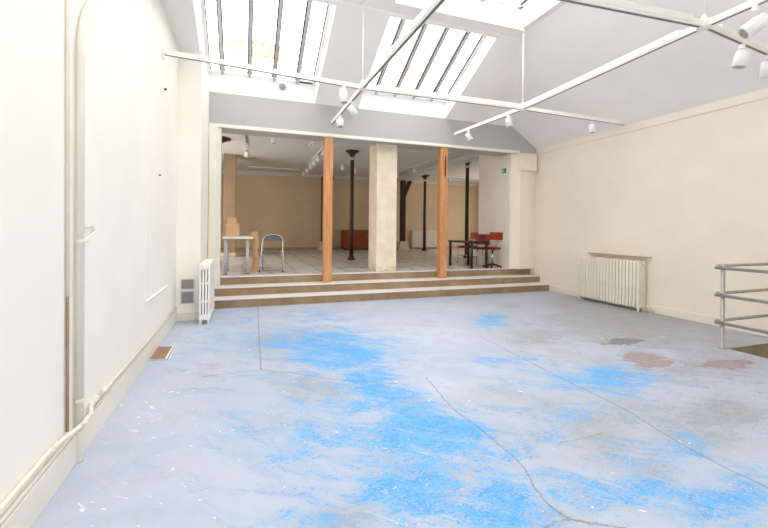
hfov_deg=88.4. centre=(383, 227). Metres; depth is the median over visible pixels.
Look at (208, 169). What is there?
door frame
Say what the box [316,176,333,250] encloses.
timber post
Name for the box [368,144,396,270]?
stone pillar
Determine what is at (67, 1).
supply pipe
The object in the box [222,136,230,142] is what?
column
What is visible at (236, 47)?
pot
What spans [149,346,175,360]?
floor hatch
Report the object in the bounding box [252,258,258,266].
cardboard box
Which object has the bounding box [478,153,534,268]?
wall pier
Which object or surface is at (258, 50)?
pot
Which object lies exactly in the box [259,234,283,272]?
folding chair
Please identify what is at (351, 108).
spotlight
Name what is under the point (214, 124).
trim
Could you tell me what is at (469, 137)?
spotlight
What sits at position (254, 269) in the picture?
cardboard box
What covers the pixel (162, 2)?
trim
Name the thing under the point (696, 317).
baseboard
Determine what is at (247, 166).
track
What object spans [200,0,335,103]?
window
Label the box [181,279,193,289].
air vent
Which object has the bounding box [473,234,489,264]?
chair
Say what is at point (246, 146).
spotlight
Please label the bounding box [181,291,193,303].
air vent
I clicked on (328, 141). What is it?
wooden post
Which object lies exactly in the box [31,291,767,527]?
floor
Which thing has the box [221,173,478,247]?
wall
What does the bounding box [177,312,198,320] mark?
baseboard
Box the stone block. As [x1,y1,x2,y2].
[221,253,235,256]
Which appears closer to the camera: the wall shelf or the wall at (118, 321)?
the wall at (118, 321)
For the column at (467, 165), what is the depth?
12.68 m
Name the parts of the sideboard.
door, door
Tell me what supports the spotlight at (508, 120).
hanging from the track at (696, 25)
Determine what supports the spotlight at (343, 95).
hanging from the track at (696, 25)
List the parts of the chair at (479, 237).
backrest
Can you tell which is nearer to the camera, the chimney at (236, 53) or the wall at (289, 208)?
the chimney at (236, 53)
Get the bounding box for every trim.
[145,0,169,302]
[160,0,178,48]
[208,125,221,286]
[209,123,519,153]
[222,169,478,185]
[503,173,509,268]
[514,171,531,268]
[518,153,536,171]
[536,95,767,153]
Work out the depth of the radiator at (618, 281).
7.25 m
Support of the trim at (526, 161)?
attached to the wall at (689, 195)
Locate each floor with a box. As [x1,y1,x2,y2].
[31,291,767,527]
[221,248,502,275]
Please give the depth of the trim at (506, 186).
9.50 m
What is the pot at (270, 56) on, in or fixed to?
on the chimney at (236, 53)
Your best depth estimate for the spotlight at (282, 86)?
5.27 m
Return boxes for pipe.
[0,307,176,524]
[66,0,69,431]
[74,0,98,462]
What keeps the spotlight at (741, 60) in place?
hanging from the track at (696, 25)
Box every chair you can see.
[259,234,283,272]
[457,232,477,263]
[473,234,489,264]
[483,232,502,267]
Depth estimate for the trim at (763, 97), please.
6.52 m
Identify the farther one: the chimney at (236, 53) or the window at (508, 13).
the chimney at (236, 53)
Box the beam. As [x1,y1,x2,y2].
[397,154,478,181]
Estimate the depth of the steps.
7.86 m
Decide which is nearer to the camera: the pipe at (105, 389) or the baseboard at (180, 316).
the pipe at (105, 389)
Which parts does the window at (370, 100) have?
frame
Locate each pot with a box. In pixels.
[228,38,245,54]
[252,40,266,58]
[267,44,282,60]
[405,65,417,78]
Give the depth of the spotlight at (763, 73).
4.50 m
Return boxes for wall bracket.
[85,225,96,239]
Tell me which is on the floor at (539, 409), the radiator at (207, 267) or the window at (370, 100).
the radiator at (207, 267)
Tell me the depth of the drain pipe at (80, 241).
2.31 m
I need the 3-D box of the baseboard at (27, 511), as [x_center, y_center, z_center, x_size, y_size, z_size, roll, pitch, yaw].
[-1.464,1.300,1.332,0.022,0.170,9.480,1,0,-20]
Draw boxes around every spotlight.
[243,142,248,151]
[270,137,276,144]
[277,75,286,91]
[309,141,315,147]
[315,155,319,162]
[336,115,343,127]
[339,86,347,103]
[347,101,357,116]
[465,130,472,140]
[505,115,512,126]
[589,121,595,133]
[731,43,751,68]
[737,4,767,39]
[759,55,767,77]
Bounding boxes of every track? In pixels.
[162,0,767,134]
[247,166,297,169]
[300,147,322,172]
[397,152,453,172]
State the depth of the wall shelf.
7.26 m
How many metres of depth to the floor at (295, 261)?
10.77 m
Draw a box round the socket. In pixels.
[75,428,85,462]
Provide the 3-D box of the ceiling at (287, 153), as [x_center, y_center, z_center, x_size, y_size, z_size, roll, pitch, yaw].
[0.011,-2.260,13.046,13.500,0.080,8.800,1,0,-20]
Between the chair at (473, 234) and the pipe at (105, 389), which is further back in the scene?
the chair at (473, 234)
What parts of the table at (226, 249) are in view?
leg, leg, leg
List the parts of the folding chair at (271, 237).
seat, backrest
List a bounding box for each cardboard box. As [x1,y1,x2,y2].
[226,223,239,236]
[227,218,236,222]
[251,232,257,238]
[251,249,257,257]
[252,239,258,248]
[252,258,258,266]
[252,267,257,271]
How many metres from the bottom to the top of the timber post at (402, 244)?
3.000 m
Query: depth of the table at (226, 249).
7.75 m
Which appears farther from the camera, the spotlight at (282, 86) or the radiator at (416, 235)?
the radiator at (416, 235)
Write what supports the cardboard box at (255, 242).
on the cardboard box at (254, 251)
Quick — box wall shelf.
[588,252,651,257]
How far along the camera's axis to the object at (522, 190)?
9.34 m
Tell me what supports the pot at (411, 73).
on the chimney at (410, 80)
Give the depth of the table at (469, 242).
9.43 m
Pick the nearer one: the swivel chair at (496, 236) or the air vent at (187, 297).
the air vent at (187, 297)
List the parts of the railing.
post, rail, rail, rail, rail, rail, rail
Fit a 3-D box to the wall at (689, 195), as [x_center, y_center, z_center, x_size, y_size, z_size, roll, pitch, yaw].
[5.287,1.025,5.115,0.200,5.860,12.100,1,0,-20]
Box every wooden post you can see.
[322,137,332,282]
[437,147,447,277]
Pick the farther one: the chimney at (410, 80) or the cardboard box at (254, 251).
the chimney at (410, 80)
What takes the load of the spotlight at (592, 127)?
hanging from the track at (696, 25)
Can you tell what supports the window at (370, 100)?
attached to the ceiling at (567, 42)
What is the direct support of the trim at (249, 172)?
attached to the wall at (289, 208)
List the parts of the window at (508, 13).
frame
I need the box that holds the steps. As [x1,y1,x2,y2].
[214,268,549,308]
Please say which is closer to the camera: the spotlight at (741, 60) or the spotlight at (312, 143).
the spotlight at (741, 60)
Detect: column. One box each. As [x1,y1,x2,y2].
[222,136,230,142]
[345,150,358,259]
[422,175,429,250]
[463,161,471,257]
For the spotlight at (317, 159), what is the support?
hanging from the track at (314, 157)
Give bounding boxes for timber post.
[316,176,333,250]
[396,180,411,249]
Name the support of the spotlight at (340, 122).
hanging from the track at (696, 25)
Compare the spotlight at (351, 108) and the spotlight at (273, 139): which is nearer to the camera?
the spotlight at (351, 108)
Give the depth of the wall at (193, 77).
5.86 m
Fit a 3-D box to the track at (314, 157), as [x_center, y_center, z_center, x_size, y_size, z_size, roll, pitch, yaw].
[-2.287,-2.226,12.762,0.040,0.036,6.801,1,0,-19]
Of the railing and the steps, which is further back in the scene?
the steps
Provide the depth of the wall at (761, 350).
4.89 m
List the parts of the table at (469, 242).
leg, leg, leg, leg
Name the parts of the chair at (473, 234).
backrest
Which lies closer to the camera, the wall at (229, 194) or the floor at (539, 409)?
the floor at (539, 409)
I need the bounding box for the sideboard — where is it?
[341,230,368,249]
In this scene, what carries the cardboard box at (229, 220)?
on the cardboard box at (232, 229)
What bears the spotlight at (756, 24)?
hanging from the track at (696, 25)
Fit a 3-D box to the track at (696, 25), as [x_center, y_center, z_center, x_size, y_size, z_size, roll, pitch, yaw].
[1.837,-2.621,3.379,7.541,1.480,10.160,1,0,-20]
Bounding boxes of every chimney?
[217,38,284,75]
[396,65,429,90]
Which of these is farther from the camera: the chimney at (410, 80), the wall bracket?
the chimney at (410, 80)
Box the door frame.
[208,169,208,206]
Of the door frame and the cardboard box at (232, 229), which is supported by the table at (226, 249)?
the cardboard box at (232, 229)
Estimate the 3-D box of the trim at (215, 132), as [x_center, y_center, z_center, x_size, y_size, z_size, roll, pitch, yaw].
[-3.092,-0.232,7.221,0.195,3.200,0.320,1,0,-20]
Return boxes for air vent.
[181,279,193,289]
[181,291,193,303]
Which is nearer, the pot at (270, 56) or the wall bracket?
the wall bracket
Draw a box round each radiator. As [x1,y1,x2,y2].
[198,259,214,324]
[411,230,436,248]
[577,256,653,313]
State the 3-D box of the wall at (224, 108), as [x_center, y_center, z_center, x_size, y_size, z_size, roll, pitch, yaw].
[0.183,-2.113,8.535,7.230,0.630,0.520,1,0,-20]
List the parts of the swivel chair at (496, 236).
seat, backrest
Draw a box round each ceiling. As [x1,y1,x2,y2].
[163,0,767,148]
[222,133,478,182]
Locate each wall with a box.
[0,0,177,517]
[176,47,208,312]
[209,91,535,155]
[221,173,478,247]
[223,154,235,252]
[530,88,767,326]
[730,343,767,358]
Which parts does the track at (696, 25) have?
track rail, track rail, rod, track rail, rail, track rail, rail, track rail, rod, track rail, rail, track rail, track rail, rail, rod, track rail, track rail, rail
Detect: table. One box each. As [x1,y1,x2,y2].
[222,236,252,274]
[448,240,488,268]
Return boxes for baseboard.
[0,309,176,527]
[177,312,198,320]
[221,246,457,249]
[549,285,767,336]
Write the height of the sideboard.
0.840 m
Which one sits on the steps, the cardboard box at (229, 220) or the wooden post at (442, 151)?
the wooden post at (442, 151)
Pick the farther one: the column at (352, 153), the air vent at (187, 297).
the column at (352, 153)
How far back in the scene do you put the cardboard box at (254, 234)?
8.20 m
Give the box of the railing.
[714,263,767,348]
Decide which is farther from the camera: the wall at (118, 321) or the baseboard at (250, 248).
the baseboard at (250, 248)
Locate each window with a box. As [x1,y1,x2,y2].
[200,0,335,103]
[358,11,495,117]
[395,0,559,29]
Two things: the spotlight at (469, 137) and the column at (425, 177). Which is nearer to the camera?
the spotlight at (469, 137)
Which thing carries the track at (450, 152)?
attached to the ceiling at (287, 153)
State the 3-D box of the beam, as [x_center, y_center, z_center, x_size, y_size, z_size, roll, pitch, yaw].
[1.932,-2.120,13.835,0.250,0.160,8.400,1,0,-20]

